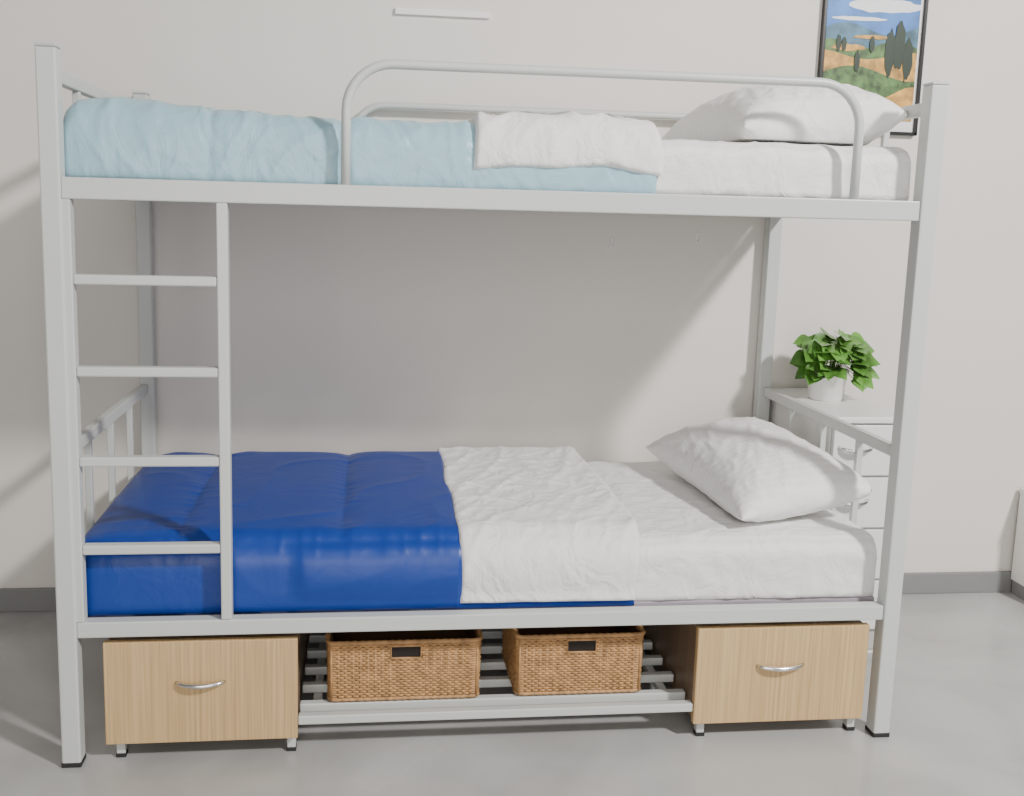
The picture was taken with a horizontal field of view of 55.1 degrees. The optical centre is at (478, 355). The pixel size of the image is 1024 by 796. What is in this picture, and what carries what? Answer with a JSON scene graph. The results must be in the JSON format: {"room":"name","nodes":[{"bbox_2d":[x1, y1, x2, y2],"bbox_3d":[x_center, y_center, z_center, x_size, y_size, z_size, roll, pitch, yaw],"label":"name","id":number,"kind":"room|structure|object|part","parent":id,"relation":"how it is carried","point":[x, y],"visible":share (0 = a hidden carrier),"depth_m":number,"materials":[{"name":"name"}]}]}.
{"room":"dormitory","nodes":[
{"label":"dormitory","id":0,"kind":"room"},
{"bbox_2d":[0,0,1023,587],"bbox_3d":[0.223,-0.771,3.105,8.500,3.200,0.120,1,8,-7],"label":"wall","id":1,"kind":"structure","parent":0,"point":[353,330],"depth_m":3.09,"materials":[{"name":"white paint"}]},
{"bbox_2d":[395,7,489,18],"bbox_3d":[-0.106,-1.035,2.961,0.288,0.020,0.012,1,8,-7],"label":"trim","id":2,"kind":"structure","parent":1,"relation":"attached to","point":[398,10],"depth_m":2.96,"materials":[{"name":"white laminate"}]},
{"bbox_2d":[0,571,1012,611],"bbox_3d":[0.190,0.784,3.268,8.500,0.075,0.012,1,8,-7],"label":"baseboard","id":3,"kind":"structure","parent":1,"relation":"attached to","point":[11,599],"depth_m":3.42,"materials":[{"name":"grey"}]},
{"bbox_2d":[817,0,928,135],"bbox_3d":[1.254,-0.955,3.123,0.344,0.488,0.019,1,8,-7],"label":"framed picture","id":4,"kind":"object","parent":1,"relation":"attached to","point":[874,46],"visible":0.77,"depth_m":3.12,"materials":[{"name":"black"}]},
{"bbox_2d":[0,592,1023,795],"bbox_3d":[0.484,1.262,0.676,8.500,0.100,5.513,1,8,-7],"label":"floor","id":5,"kind":"structure","parent":0,"point":[956,728],"depth_m":2.38,"materials":[{"name":"grey concrete"}]},
{"bbox_2d":[103,633,309,757],"bbox_3d":[-0.671,0.758,2.544,0.436,0.292,0.608,1,8,-7],"label":"drawer unit","id":6,"kind":"object","parent":5,"relation":"on","point":[158,689],"visible":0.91,"depth_m":2.27,"materials":[{"name":"brown wood"}]},
{"bbox_3d":[-0.835,0.910,2.295,0.020,0.040,0.020,1,8,-7],"label":"leg","id":7,"kind":"part","parent":6,"relation":"part of","materials":[{"name":"grey paint"}]},
{"bbox_3d":[-0.639,0.758,2.251,0.116,0.013,0.026,1,8,-7],"label":"handle","id":8,"kind":"part","parent":6,"relation":"part of","materials":[{"name":"silver metal"}]},
{"bbox_3d":[-0.445,0.914,2.340,0.020,0.040,0.020,1,8,-7],"label":"leg","id":9,"kind":"part","parent":6,"relation":"part of","materials":[{"name":"grey paint"}]},
{"bbox_2d":[34,43,949,767],"bbox_3d":[0.013,0.094,2.678,2.002,1.603,0.900,1,8,-7],"label":"bunk bed","id":10,"kind":"object","parent":5,"relation":"on","point":[58,191],"visible":0.69,"depth_m":2.22,"materials":[{"name":"grey paint"}]},
{"bbox_3d":[-0.912,0.148,2.145,0.042,1.588,0.042,1,8,-7],"label":"post","id":11,"kind":"part","parent":10,"relation":"part of","materials":[{"name":"white metal"}]},
{"bbox_3d":[-0.948,-0.652,2.457,0.022,0.030,0.814,1,8,-7],"label":"rail","id":12,"kind":"part","parent":10,"relation":"part of","materials":[{"name":"white metal"}]},
{"bbox_3d":[-0.969,0.161,2.576,0.022,0.030,0.814,1,8,-7],"label":"rail","id":13,"kind":"part","parent":10,"relation":"part of","materials":[{"name":"white metal"}]},
{"bbox_3d":[-1.008,0.021,2.987,0.042,1.588,0.042,1,8,-7],"label":"post","id":14,"kind":"part","parent":10,"relation":"part of","materials":[{"name":"white metal"}]},
{"bbox_3d":[-0.022,-0.472,3.025,1.916,0.046,0.032,1,8,-7],"label":"rail","id":15,"kind":"part","parent":10,"relation":"part of","materials":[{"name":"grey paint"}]},
{"bbox_3d":[0.048,0.626,2.326,1.916,0.037,0.032,1,8,-7],"label":"rail","id":16,"kind":"part","parent":10,"relation":"part of","materials":[{"name":"white metal"}]},
{"bbox_2d":[87,461,876,617],"bbox_3d":[0.005,0.472,2.738,1.938,0.182,0.800,1,8,-7],"label":"mattress","id":17,"kind":"object","parent":10,"relation":"on","point":[693,551],"visible":0.21,"depth_m":2.44,"materials":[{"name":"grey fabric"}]},
{"bbox_2d":[85,446,639,616],"bbox_3d":[-0.299,0.444,2.686,1.331,0.216,0.818,1,8,-7],"label":"duvet","id":18,"kind":"object","parent":17,"relation":"on","point":[460,527],"visible":0.96,"depth_m":2.35,"materials":[{"name":"blue fabric"}]},
{"bbox_2d":[645,417,871,521],"bbox_3d":[0.774,0.297,2.775,0.383,0.186,0.629,0,9,-12],"label":"pillow","id":19,"kind":"object","parent":17,"relation":"on","point":[754,469],"visible":1,"depth_m":2.58,"materials":[{"name":"white fabric"}]},
{"bbox_3d":[0.073,-0.346,2.183,1.916,0.046,0.032,1,8,-7],"label":"rail","id":20,"kind":"part","parent":10,"relation":"part of","materials":[{"name":"white metal"}]},
{"bbox_3d":[0.199,-0.624,3.027,1.188,0.275,0.021,1,8,-7],"label":"guard rail","id":21,"kind":"part","parent":10,"relation":"part of","materials":[{"name":"white metal"}]},
{"bbox_3d":[0.294,-0.498,2.185,1.188,0.275,0.021,1,8,-7],"label":"guard rail","id":22,"kind":"part","parent":10,"relation":"part of","materials":[{"name":"white metal"}]},
{"bbox_3d":[0.937,0.039,3.210,0.042,1.588,0.042,1,8,-7],"label":"post","id":23,"kind":"part","parent":10,"relation":"part of","materials":[{"name":"white metal"}]},
{"bbox_2d":[656,139,910,200],"bbox_3d":[0.030,-0.489,2.596,1.938,0.153,0.801,1,8,-7],"label":"mattress","id":24,"kind":"object","parent":10,"relation":"on","point":[690,167],"visible":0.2,"depth_m":2.28,"materials":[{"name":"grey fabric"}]},
{"bbox_2d":[63,97,662,193],"bbox_3d":[-0.270,-0.522,2.545,1.339,0.196,0.817,1,8,-7],"label":"duvet","id":25,"kind":"object","parent":24,"relation":"on","point":[105,137],"visible":0.96,"depth_m":2.16,"materials":[{"name":"blue fabric"}]},
{"bbox_2d":[661,84,906,145],"bbox_3d":[0.786,-0.642,2.625,0.435,0.171,0.634,1,8,-7],"label":"pillow","id":26,"kind":"object","parent":24,"relation":"on","point":[761,113],"visible":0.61,"depth_m":2.36,"materials":[{"name":"white fabric"}]},
{"bbox_3d":[0.988,0.179,2.801,0.022,0.030,0.814,1,8,-7],"label":"rail","id":27,"kind":"part","parent":10,"relation":"part of","materials":[{"name":"white metal"}]},
{"bbox_3d":[1.033,0.165,2.369,0.042,1.588,0.042,1,8,-7],"label":"post","id":28,"kind":"part","parent":10,"relation":"part of","materials":[{"name":"white metal"}]},
{"bbox_3d":[1.009,-0.635,2.682,0.022,0.030,0.814,1,8,-7],"label":"rail","id":29,"kind":"part","parent":10,"relation":"part of","materials":[{"name":"white metal"}]},
{"bbox_2d":[298,629,692,724],"bbox_3d":[0.021,0.861,2.642,0.960,0.097,0.561,1,8,-7],"label":"rack","id":30,"kind":"object","parent":5,"relation":"on","point":[656,699],"visible":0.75,"depth_m":2.41,"materials":[{"name":"white metal"}]},
{"bbox_2d":[325,629,482,701],"bbox_3d":[-0.192,0.745,2.502,0.385,0.156,0.267,1,8,-7],"label":"wicker basket","id":31,"kind":"object","parent":30,"relation":"on","point":[414,664],"visible":0.75,"depth_m":2.38,"materials":[{"name":"brown wicker"}]},
{"bbox_2d":[502,625,645,695],"bbox_3d":[0.239,0.747,2.554,0.336,0.159,0.267,1,8,-7],"label":"wicker basket","id":32,"kind":"object","parent":30,"relation":"on","point":[588,659],"visible":0.75,"depth_m":2.43,"materials":[{"name":"brown wicker"}]},
{"bbox_2d":[642,620,869,735],"bbox_3d":[0.720,0.771,2.704,0.440,0.292,0.608,1,8,-7],"label":"drawer unit","id":33,"kind":"object","parent":5,"relation":"on","point":[805,670],"visible":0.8,"depth_m":2.43,"materials":[{"name":"brown wood"}]},
{"bbox_3d":[0.554,0.923,2.454,0.020,0.040,0.020,1,8,-7],"label":"leg","id":34,"kind":"part","parent":33,"relation":"part of","materials":[{"name":"grey paint"}]},
{"bbox_3d":[0.751,0.789,2.433,0.440,0.248,0.018,1,8,-7],"label":"drawer","id":35,"kind":"part","parent":33,"relation":"part of","materials":[{"name":"brown wood"}]},
{"bbox_3d":[0.747,0.769,2.410,0.124,0.013,0.026,1,8,-7],"label":"handle","id":36,"kind":"part","parent":33,"relation":"part of","materials":[{"name":"silver metal"}]},
{"bbox_3d":[0.947,0.926,2.500,0.020,0.040,0.020,1,8,-7],"label":"leg","id":37,"kind":"part","parent":33,"relation":"part of","materials":[{"name":"grey paint"}]},
{"bbox_2d":[769,388,893,652],"bbox_3d":[1.096,0.506,3.071,0.234,0.730,0.491,1,8,-7],"label":"nightstand","id":38,"kind":"object","parent":5,"relation":"on","point":[876,419],"visible":0.2,"depth_m":2.85,"materials":[{"name":"white laminate"}]},
{"bbox_3d":[1.104,0.152,3.030,0.234,0.018,0.468,1,8,-7],"label":"panel","id":39,"kind":"part","parent":38,"relation":"part of","materials":[{"name":"white laminate"}]},
{"bbox_2d":[790,327,880,401],"bbox_3d":[1.107,0.028,3.057,0.263,0.220,0.242,1,8,-7],"label":"potted plant","id":40,"kind":"object","parent":38,"relation":"on","point":[826,383],"visible":1,"depth_m":3.00,"materials":[{"name":"green plant"}]},
{"bbox_3d":[1.089,0.089,3.062,0.128,0.096,0.128,1,8,-7],"label":"pot","id":41,"kind":"part","parent":40,"relation":"part of","materials":[{"name":"white ceramic"}]},
{"bbox_3d":[1.081,0.427,2.824,0.108,0.020,0.033,1,8,-7],"label":"handle","id":42,"kind":"part","parent":38,"relation":"part of","materials":[{"name":"silver metal"}]},
{"bbox_3d":[1.085,0.273,2.801,0.108,0.020,0.033,1,8,-7],"label":"handle","id":43,"kind":"part","parent":38,"relation":"part of","materials":[{"name":"silver metal"}]},
{"bbox_3d":[1.122,0.428,2.851,0.220,0.149,0.017,1,8,-7],"label":"drawer","id":44,"kind":"part","parent":38,"relation":"part of","materials":[{"name":"white laminate"}]},
{"bbox_3d":[1.126,0.273,2.828,0.220,0.149,0.017,1,8,-7],"label":"drawer","id":45,"kind":"part","parent":38,"relation":"part of","materials":[{"name":"white laminate"}]},
{"bbox_3d":[1.114,0.737,2.896,0.220,0.149,0.017,1,8,-7],"label":"drawer","id":46,"kind":"part","parent":38,"relation":"part of","materials":[{"name":"white laminate"}]},
{"bbox_3d":[1.118,0.582,2.874,0.220,0.149,0.017,1,8,-7],"label":"drawer","id":47,"kind":"part","parent":38,"relation":"part of","materials":[{"name":"white laminate"}]},
{"bbox_2d":[1011,488,1023,600],"bbox_3d":[2.090,0.666,3.354,0.406,0.381,0.204,1,8,-7],"label":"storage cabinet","id":48,"kind":"object","parent":5,"relation":"on","point":[1017,574],"visible":1,"depth_m":3.41,"materials":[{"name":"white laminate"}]}
]}

